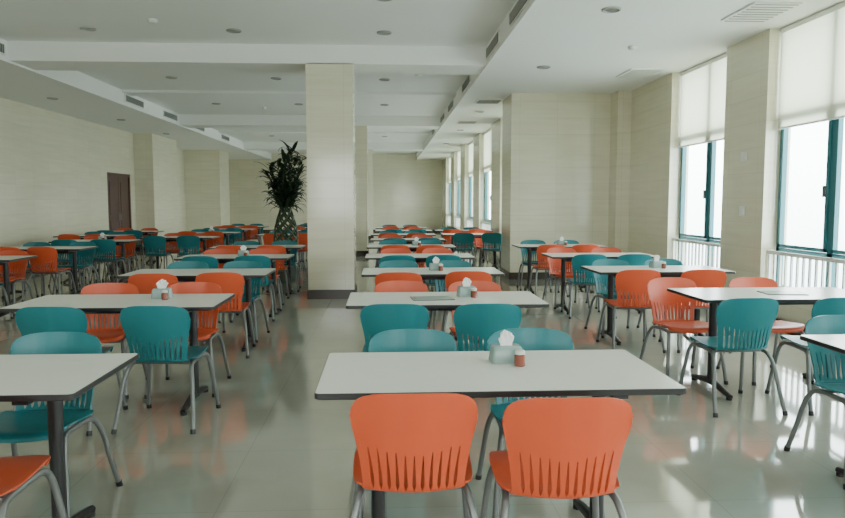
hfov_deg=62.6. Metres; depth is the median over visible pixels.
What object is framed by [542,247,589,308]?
dining chair
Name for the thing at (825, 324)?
dining chair
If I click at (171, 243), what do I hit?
dining chair
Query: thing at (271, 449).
floor
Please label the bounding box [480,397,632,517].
dining chair
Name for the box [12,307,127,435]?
dining chair
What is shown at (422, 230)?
dining chair
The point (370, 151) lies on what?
pillar
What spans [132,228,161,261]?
dining chair
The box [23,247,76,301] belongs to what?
dining chair
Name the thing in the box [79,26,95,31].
recessed light
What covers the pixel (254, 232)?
dining chair
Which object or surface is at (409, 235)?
dining chair
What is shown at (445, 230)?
dining chair
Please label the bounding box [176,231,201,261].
dining chair
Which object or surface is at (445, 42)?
ceiling
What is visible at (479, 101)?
grille
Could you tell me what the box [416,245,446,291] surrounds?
dining chair
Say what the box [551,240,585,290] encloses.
dining chair
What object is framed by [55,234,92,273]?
dining chair
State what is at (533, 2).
trim
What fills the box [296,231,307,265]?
dining chair
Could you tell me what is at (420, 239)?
dining chair
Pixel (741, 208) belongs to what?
wall switch
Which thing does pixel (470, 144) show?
roller blind
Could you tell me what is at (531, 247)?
dining table
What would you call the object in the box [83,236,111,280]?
dining chair
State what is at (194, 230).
dining chair
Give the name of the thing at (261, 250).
dining chair
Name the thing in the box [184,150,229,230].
wall pier
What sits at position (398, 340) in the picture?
dining chair
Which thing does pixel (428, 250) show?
dining chair
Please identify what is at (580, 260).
dining chair
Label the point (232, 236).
dining chair
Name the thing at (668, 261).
dining chair
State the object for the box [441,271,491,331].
dining chair
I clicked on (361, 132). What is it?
pillar
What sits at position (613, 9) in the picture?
recessed light
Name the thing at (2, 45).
ceiling vent
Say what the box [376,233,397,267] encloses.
dining chair
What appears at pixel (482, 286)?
dining chair
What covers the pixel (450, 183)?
window
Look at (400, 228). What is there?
dining table
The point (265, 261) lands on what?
dining chair
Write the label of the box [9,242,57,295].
dining chair
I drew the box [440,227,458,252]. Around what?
dining chair
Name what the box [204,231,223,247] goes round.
dining chair
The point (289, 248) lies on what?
dining table
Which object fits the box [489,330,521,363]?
tissue box
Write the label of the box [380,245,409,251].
dining chair
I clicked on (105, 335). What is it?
dining chair
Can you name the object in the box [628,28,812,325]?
wall
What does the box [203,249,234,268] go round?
dining chair
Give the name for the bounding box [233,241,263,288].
dining chair
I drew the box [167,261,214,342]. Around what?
dining chair
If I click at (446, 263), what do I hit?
dining chair
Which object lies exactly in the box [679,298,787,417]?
dining chair
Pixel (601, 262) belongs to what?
dining chair
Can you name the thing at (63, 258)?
dining chair
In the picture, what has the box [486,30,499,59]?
ceiling vent
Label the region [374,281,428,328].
dining chair
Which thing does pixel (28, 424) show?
dining chair
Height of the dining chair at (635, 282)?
0.810 m
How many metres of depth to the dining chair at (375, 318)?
4.44 m
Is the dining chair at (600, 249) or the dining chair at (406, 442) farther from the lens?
the dining chair at (600, 249)
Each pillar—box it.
[305,63,356,298]
[355,125,368,255]
[368,149,373,239]
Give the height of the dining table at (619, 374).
0.750 m
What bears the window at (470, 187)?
in the wall at (478, 178)
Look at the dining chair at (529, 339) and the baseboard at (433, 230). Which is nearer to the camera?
the dining chair at (529, 339)
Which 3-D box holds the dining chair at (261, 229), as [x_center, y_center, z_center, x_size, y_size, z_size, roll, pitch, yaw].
[-4.935,-0.629,20.502,0.531,0.810,0.588,0,5,-2]
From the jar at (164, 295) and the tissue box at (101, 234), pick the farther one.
the tissue box at (101, 234)
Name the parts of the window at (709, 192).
window railing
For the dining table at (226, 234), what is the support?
on the floor
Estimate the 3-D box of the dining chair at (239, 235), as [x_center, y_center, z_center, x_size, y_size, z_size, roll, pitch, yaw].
[-4.718,-0.393,17.617,0.531,0.810,0.588,0,5,1]
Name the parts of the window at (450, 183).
window railing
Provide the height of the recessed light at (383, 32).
0.020 m
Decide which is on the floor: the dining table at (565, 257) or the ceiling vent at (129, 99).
the dining table at (565, 257)
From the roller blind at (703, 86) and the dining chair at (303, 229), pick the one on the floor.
the dining chair at (303, 229)
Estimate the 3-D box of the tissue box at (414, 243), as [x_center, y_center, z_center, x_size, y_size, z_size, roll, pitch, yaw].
[-0.099,-0.289,11.241,0.140,0.137,0.096,-1,5,-13]
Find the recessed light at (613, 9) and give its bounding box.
[601,6,620,12]
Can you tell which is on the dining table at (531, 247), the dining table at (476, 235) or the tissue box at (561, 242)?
the tissue box at (561, 242)
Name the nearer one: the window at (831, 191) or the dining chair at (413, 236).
the window at (831, 191)
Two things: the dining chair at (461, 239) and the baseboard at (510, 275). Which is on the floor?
the dining chair at (461, 239)
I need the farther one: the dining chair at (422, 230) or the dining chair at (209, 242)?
the dining chair at (422, 230)
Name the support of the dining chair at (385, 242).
on the floor
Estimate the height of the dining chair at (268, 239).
0.810 m
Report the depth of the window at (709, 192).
10.00 m
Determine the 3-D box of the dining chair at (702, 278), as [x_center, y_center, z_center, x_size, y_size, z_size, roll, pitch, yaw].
[2.714,0.484,6.928,0.531,0.810,0.588,0,5,0]
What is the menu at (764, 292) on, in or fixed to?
on the dining table at (713, 296)
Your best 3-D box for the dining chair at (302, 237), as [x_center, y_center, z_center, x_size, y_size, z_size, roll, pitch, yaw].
[-2.547,-0.158,14.763,0.531,0.810,0.588,0,5,-2]
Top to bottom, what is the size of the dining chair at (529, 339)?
0.810 m
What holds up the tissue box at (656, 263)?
on the dining table at (670, 270)
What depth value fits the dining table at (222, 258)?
9.00 m
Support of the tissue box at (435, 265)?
on the dining table at (426, 274)
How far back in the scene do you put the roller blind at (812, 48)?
7.43 m
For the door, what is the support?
in the wall at (53, 165)
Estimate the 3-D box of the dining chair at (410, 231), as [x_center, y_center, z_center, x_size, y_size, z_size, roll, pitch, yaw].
[-0.180,-0.227,15.597,0.532,0.810,0.588,0,5,-4]
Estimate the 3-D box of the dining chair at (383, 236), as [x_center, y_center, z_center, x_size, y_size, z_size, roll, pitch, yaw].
[-0.603,-0.062,13.585,0.531,0.810,0.588,0,5,-1]
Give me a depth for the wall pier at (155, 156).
20.68 m
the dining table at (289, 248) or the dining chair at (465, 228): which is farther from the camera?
the dining chair at (465, 228)
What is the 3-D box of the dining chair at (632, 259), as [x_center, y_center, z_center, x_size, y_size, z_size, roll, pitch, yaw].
[2.650,0.323,8.901,0.531,0.810,0.588,0,5,0]
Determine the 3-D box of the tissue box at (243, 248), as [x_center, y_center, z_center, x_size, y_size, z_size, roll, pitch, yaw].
[-2.338,-0.111,9.072,0.140,0.137,0.096,0,5,-5]
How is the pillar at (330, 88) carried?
on the floor
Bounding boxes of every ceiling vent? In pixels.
[0,42,5,54]
[124,94,143,108]
[163,110,176,121]
[221,134,228,141]
[440,112,444,123]
[448,99,453,112]
[462,75,470,92]
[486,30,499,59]
[509,0,530,26]
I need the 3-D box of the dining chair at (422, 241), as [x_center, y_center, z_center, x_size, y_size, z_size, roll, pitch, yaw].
[0.114,0.101,11.603,0.531,0.810,0.588,0,5,-1]
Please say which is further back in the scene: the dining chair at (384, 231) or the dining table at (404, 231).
the dining table at (404, 231)
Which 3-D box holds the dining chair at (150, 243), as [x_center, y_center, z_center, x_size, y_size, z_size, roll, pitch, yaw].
[-5.160,-0.060,13.560,0.531,0.810,0.588,0,5,-3]
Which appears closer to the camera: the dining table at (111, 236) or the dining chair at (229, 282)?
the dining chair at (229, 282)
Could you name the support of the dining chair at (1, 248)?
on the floor
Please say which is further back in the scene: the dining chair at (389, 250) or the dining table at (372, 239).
the dining table at (372, 239)
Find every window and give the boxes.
[447,183,450,225]
[456,180,459,228]
[467,177,472,226]
[481,172,490,229]
[672,141,720,267]
[767,118,844,288]
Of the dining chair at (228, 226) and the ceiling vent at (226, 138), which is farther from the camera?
the ceiling vent at (226, 138)
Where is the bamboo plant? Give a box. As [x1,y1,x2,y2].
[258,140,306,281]
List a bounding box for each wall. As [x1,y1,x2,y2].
[0,97,135,264]
[177,148,185,231]
[229,154,441,229]
[442,117,501,256]
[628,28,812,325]
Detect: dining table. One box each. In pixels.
[0,256,36,316]
[0,293,234,415]
[0,353,138,517]
[1,246,97,298]
[48,239,141,283]
[53,235,133,272]
[110,231,163,263]
[117,268,275,351]
[140,236,219,268]
[174,254,293,316]
[176,232,239,251]
[208,245,305,295]
[225,226,268,243]
[242,229,255,240]
[314,350,685,517]
[346,291,548,400]
[361,267,504,343]
[365,253,474,262]
[367,244,456,291]
[370,238,445,243]
[371,233,435,237]
[375,227,426,229]
[375,230,432,232]
[435,230,492,260]
[441,233,497,268]
[512,244,606,293]
[541,253,659,313]
[581,265,735,344]
[667,287,844,400]
[800,334,844,477]
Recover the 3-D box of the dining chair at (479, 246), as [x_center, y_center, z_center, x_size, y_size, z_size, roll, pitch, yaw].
[1.403,-0.234,15.683,0.531,0.810,0.588,0,5,-1]
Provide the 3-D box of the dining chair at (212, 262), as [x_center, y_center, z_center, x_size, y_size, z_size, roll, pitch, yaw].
[-2.681,0.349,8.578,0.531,0.810,0.588,0,5,0]
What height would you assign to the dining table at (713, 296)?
0.750 m
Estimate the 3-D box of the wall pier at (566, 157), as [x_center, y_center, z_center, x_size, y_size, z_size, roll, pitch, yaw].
[2.831,-1.367,13.304,2.410,3.450,1.400,0,5,-3]
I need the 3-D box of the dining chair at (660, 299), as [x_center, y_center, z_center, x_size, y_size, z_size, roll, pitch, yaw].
[2.146,0.580,5.757,0.532,0.810,0.588,-1,5,-6]
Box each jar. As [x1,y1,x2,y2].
[161,290,167,299]
[471,288,476,297]
[514,349,525,366]
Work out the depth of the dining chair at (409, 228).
17.80 m
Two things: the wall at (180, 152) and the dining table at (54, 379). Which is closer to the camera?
the dining table at (54, 379)
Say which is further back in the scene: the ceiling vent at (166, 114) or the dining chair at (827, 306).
the ceiling vent at (166, 114)
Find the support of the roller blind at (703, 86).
attached to the window at (709, 192)
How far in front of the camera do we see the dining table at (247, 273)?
6.99 m
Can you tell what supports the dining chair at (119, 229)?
on the floor
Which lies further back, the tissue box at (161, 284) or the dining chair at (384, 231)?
the dining chair at (384, 231)
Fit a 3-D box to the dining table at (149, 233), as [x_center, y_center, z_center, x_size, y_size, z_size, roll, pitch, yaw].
[-7.005,-0.290,16.680,1.400,0.750,0.700,0,5,-3]
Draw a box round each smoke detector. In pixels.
[147,18,157,23]
[628,45,637,50]
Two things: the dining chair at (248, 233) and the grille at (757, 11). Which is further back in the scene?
the dining chair at (248, 233)
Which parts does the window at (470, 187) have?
window railing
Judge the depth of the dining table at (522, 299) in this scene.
5.01 m
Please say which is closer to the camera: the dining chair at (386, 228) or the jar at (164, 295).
the jar at (164, 295)
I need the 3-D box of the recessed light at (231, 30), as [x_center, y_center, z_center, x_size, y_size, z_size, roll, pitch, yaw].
[-2.513,-3.037,9.261,0.200,0.020,0.200,0,5,-3]
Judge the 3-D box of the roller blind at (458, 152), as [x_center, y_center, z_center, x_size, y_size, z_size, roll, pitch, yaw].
[1.453,-3.100,26.502,0.073,2.145,2.260,0,5,-3]
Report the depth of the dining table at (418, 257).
9.12 m
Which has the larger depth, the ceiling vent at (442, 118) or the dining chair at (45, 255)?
the ceiling vent at (442, 118)
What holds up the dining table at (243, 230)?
on the floor
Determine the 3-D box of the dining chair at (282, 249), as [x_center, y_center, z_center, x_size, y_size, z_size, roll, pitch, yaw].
[-2.295,0.179,10.652,0.531,0.810,0.588,-1,5,-6]
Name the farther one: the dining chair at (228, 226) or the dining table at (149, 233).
the dining chair at (228, 226)
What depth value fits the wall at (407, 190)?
33.25 m
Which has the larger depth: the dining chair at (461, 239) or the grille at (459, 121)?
the grille at (459, 121)
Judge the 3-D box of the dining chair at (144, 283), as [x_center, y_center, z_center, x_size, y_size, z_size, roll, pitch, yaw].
[-2.479,0.515,6.557,0.531,0.810,0.588,-1,5,-7]
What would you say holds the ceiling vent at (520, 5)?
in the ceiling
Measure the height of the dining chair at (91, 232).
0.810 m
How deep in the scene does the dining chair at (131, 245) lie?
13.28 m
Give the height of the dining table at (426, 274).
0.750 m
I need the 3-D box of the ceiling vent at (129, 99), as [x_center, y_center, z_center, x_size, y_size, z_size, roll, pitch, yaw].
[-6.154,-3.367,14.866,0.032,0.160,1.100,0,5,-3]
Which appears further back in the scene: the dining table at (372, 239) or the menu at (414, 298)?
the dining table at (372, 239)
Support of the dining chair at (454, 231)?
on the floor
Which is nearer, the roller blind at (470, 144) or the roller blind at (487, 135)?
the roller blind at (487, 135)
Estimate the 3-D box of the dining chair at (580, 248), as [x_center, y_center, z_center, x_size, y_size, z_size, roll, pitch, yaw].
[2.504,0.159,10.895,0.531,0.810,0.588,0,5,0]
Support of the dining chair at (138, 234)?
on the floor
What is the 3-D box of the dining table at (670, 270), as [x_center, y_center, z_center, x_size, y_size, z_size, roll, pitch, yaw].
[2.452,0.475,7.356,1.400,0.750,0.700,0,5,-3]
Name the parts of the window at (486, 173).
window railing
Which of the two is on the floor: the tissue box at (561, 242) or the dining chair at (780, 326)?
the dining chair at (780, 326)
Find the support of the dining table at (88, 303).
on the floor
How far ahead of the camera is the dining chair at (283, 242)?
11.64 m
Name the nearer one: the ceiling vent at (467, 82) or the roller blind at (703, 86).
the roller blind at (703, 86)
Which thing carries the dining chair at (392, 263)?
on the floor
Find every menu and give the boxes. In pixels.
[410,296,454,300]
[757,291,808,294]
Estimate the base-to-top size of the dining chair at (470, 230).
0.810 m
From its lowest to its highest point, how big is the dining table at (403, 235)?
0.750 m
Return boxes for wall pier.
[133,133,178,243]
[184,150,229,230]
[501,90,631,271]
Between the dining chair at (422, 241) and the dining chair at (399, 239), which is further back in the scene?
the dining chair at (399, 239)
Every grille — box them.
[456,120,477,123]
[474,99,502,103]
[616,68,663,77]
[721,1,802,21]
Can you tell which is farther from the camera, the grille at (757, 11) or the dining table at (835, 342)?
the grille at (757, 11)
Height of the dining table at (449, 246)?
0.750 m
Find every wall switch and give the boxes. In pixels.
[739,206,744,215]
[741,151,746,161]
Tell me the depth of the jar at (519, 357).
2.96 m
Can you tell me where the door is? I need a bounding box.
[107,172,132,254]
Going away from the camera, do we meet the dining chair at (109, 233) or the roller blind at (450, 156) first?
the dining chair at (109, 233)
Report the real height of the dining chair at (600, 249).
0.810 m
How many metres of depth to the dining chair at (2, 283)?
8.59 m
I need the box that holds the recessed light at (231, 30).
[226,28,241,32]
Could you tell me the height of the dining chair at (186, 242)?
0.810 m
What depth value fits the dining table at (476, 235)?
15.28 m
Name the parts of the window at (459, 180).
window railing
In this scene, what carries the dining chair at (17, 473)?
on the floor
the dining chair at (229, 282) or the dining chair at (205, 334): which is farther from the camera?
the dining chair at (229, 282)
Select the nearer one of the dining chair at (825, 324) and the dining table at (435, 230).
the dining chair at (825, 324)
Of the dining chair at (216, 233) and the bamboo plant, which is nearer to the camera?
the bamboo plant
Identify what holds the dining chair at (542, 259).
on the floor
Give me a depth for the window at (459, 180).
27.61 m
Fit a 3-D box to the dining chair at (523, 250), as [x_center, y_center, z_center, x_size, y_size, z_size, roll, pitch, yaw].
[1.870,0.097,11.650,0.531,0.810,0.588,0,5,3]
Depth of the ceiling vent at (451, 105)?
15.45 m
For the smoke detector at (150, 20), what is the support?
attached to the ceiling
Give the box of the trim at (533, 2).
[0,0,537,159]
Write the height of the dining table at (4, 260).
0.750 m
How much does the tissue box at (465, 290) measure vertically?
0.137 m
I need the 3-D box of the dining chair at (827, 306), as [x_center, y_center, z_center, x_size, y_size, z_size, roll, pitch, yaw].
[2.880,0.643,4.989,0.531,0.810,0.588,0,5,-3]
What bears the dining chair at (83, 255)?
on the floor
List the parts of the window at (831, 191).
window railing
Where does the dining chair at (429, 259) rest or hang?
on the floor
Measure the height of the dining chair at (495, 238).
0.810 m
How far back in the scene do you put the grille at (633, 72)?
10.74 m
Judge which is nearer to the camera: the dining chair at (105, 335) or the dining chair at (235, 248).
the dining chair at (105, 335)
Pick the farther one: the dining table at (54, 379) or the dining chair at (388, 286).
the dining chair at (388, 286)
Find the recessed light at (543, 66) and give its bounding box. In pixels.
[537,65,550,68]
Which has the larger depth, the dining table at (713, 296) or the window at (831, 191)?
the window at (831, 191)
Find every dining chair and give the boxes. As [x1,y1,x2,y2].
[0,247,38,301]
[0,250,33,315]
[0,282,13,318]
[0,332,122,517]
[0,455,66,517]
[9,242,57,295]
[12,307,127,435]
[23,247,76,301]
[48,240,90,286]
[52,242,99,294]
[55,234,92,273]
[80,283,146,398]
[82,234,118,273]
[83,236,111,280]
[84,231,102,266]
[87,239,127,284]
[94,230,125,264]
[97,232,131,270]
[102,236,139,280]
[111,306,220,433]
[116,228,137,259]
[123,230,149,264]
[125,273,181,352]
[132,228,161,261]
[142,236,173,268]
[144,282,231,398]
[159,233,184,268]
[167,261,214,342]
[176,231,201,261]
[176,236,202,261]
[181,256,230,322]
[188,233,213,251]
[191,229,207,231]
[195,272,255,358]
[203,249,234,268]
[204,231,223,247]
[207,261,269,342]
[213,226,227,241]
[215,229,235,245]
[215,245,253,293]
[222,225,236,239]
[226,228,242,243]
[230,256,277,322]
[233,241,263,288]
[236,226,251,240]
[245,225,260,244]
[249,224,263,244]
[249,248,284,310]
[255,245,291,298]
[263,233,283,244]
[266,240,301,291]
[292,233,307,251]
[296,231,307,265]
[298,229,307,262]
[350,393,477,517]
[358,329,456,517]
[360,304,428,351]
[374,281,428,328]
[375,230,397,267]
[375,272,422,285]
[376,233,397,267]
[378,240,403,266]
[378,260,417,267]
[379,235,402,261]
[379,255,415,263]
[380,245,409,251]
[380,248,411,253]
[382,238,406,244]
[383,227,398,229]
[388,229,402,232]
[405,230,422,244]
[406,227,421,229]
[406,233,425,244]
[409,229,426,232]
[411,235,432,253]
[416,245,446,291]
[417,240,444,290]
[418,238,439,240]
[422,248,452,284]
[425,255,460,286]
[428,260,471,329]
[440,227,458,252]
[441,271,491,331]
[442,229,461,259]
[448,281,500,342]
[450,230,471,264]
[453,233,475,266]
[453,304,524,398]
[462,227,480,259]
[464,229,487,261]
[472,230,497,266]
[475,328,605,517]
[479,233,500,266]
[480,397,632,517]
[517,240,551,290]
[528,244,568,296]
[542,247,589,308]
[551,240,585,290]
[561,254,607,318]
[567,244,602,296]
[584,259,647,337]
[585,247,621,308]
[596,270,665,352]
[605,254,656,318]
[636,259,682,336]
[639,277,727,384]
[658,270,731,352]
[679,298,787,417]
[716,277,814,385]
[765,297,844,415]
[783,315,844,489]
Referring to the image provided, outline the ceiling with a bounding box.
[0,0,844,159]
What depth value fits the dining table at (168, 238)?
13.96 m
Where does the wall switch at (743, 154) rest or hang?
attached to the wall at (753, 63)
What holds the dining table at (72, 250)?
on the floor
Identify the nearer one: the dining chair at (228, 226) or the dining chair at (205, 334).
the dining chair at (205, 334)
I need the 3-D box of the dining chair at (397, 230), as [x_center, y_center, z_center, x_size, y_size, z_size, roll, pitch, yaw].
[-0.714,-0.325,16.796,0.532,0.810,0.588,-1,5,-7]
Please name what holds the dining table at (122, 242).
on the floor
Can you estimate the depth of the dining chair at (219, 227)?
18.60 m
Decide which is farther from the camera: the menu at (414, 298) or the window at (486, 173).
the window at (486, 173)
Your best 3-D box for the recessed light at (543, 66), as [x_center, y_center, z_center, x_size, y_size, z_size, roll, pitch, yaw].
[1.798,-2.843,10.314,0.200,0.020,0.200,0,5,-3]
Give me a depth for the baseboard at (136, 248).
20.43 m
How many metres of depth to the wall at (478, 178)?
20.93 m
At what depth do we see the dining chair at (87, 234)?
13.98 m
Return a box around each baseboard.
[0,244,176,276]
[260,229,439,232]
[470,245,804,335]
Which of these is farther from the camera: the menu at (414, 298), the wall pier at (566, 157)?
the wall pier at (566, 157)
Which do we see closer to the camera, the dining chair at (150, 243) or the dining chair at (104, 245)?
the dining chair at (104, 245)
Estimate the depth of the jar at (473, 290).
5.09 m
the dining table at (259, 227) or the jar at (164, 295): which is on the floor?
the dining table at (259, 227)
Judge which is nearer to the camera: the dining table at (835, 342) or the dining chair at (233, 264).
the dining table at (835, 342)
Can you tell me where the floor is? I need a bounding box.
[0,232,844,517]
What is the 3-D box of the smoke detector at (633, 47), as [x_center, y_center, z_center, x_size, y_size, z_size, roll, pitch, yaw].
[2.712,-2.720,8.967,0.120,0.045,0.120,0,5,-3]
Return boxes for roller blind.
[449,156,450,182]
[457,150,459,180]
[468,141,472,177]
[483,128,491,172]
[676,53,726,208]
[773,1,844,214]
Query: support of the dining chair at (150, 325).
on the floor
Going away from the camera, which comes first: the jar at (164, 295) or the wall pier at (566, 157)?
the jar at (164, 295)
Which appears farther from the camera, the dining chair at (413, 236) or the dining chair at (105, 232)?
the dining chair at (105, 232)
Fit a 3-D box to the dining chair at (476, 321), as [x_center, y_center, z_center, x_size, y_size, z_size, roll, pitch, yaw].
[0.412,0.667,4.699,0.532,0.810,0.588,0,5,-3]
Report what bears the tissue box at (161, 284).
on the dining table at (88, 303)
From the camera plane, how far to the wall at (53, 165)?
15.47 m
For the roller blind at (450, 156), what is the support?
attached to the wall at (478, 178)
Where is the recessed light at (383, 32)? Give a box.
[377,30,391,34]
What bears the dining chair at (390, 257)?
on the floor
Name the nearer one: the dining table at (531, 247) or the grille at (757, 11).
the grille at (757, 11)
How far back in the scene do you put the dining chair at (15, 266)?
9.29 m
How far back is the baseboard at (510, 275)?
13.09 m
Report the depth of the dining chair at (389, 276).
6.41 m
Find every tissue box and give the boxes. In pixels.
[98,233,106,238]
[151,279,172,298]
[238,245,248,255]
[412,237,418,245]
[429,257,441,269]
[456,277,475,296]
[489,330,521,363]
[557,237,564,244]
[649,255,662,267]

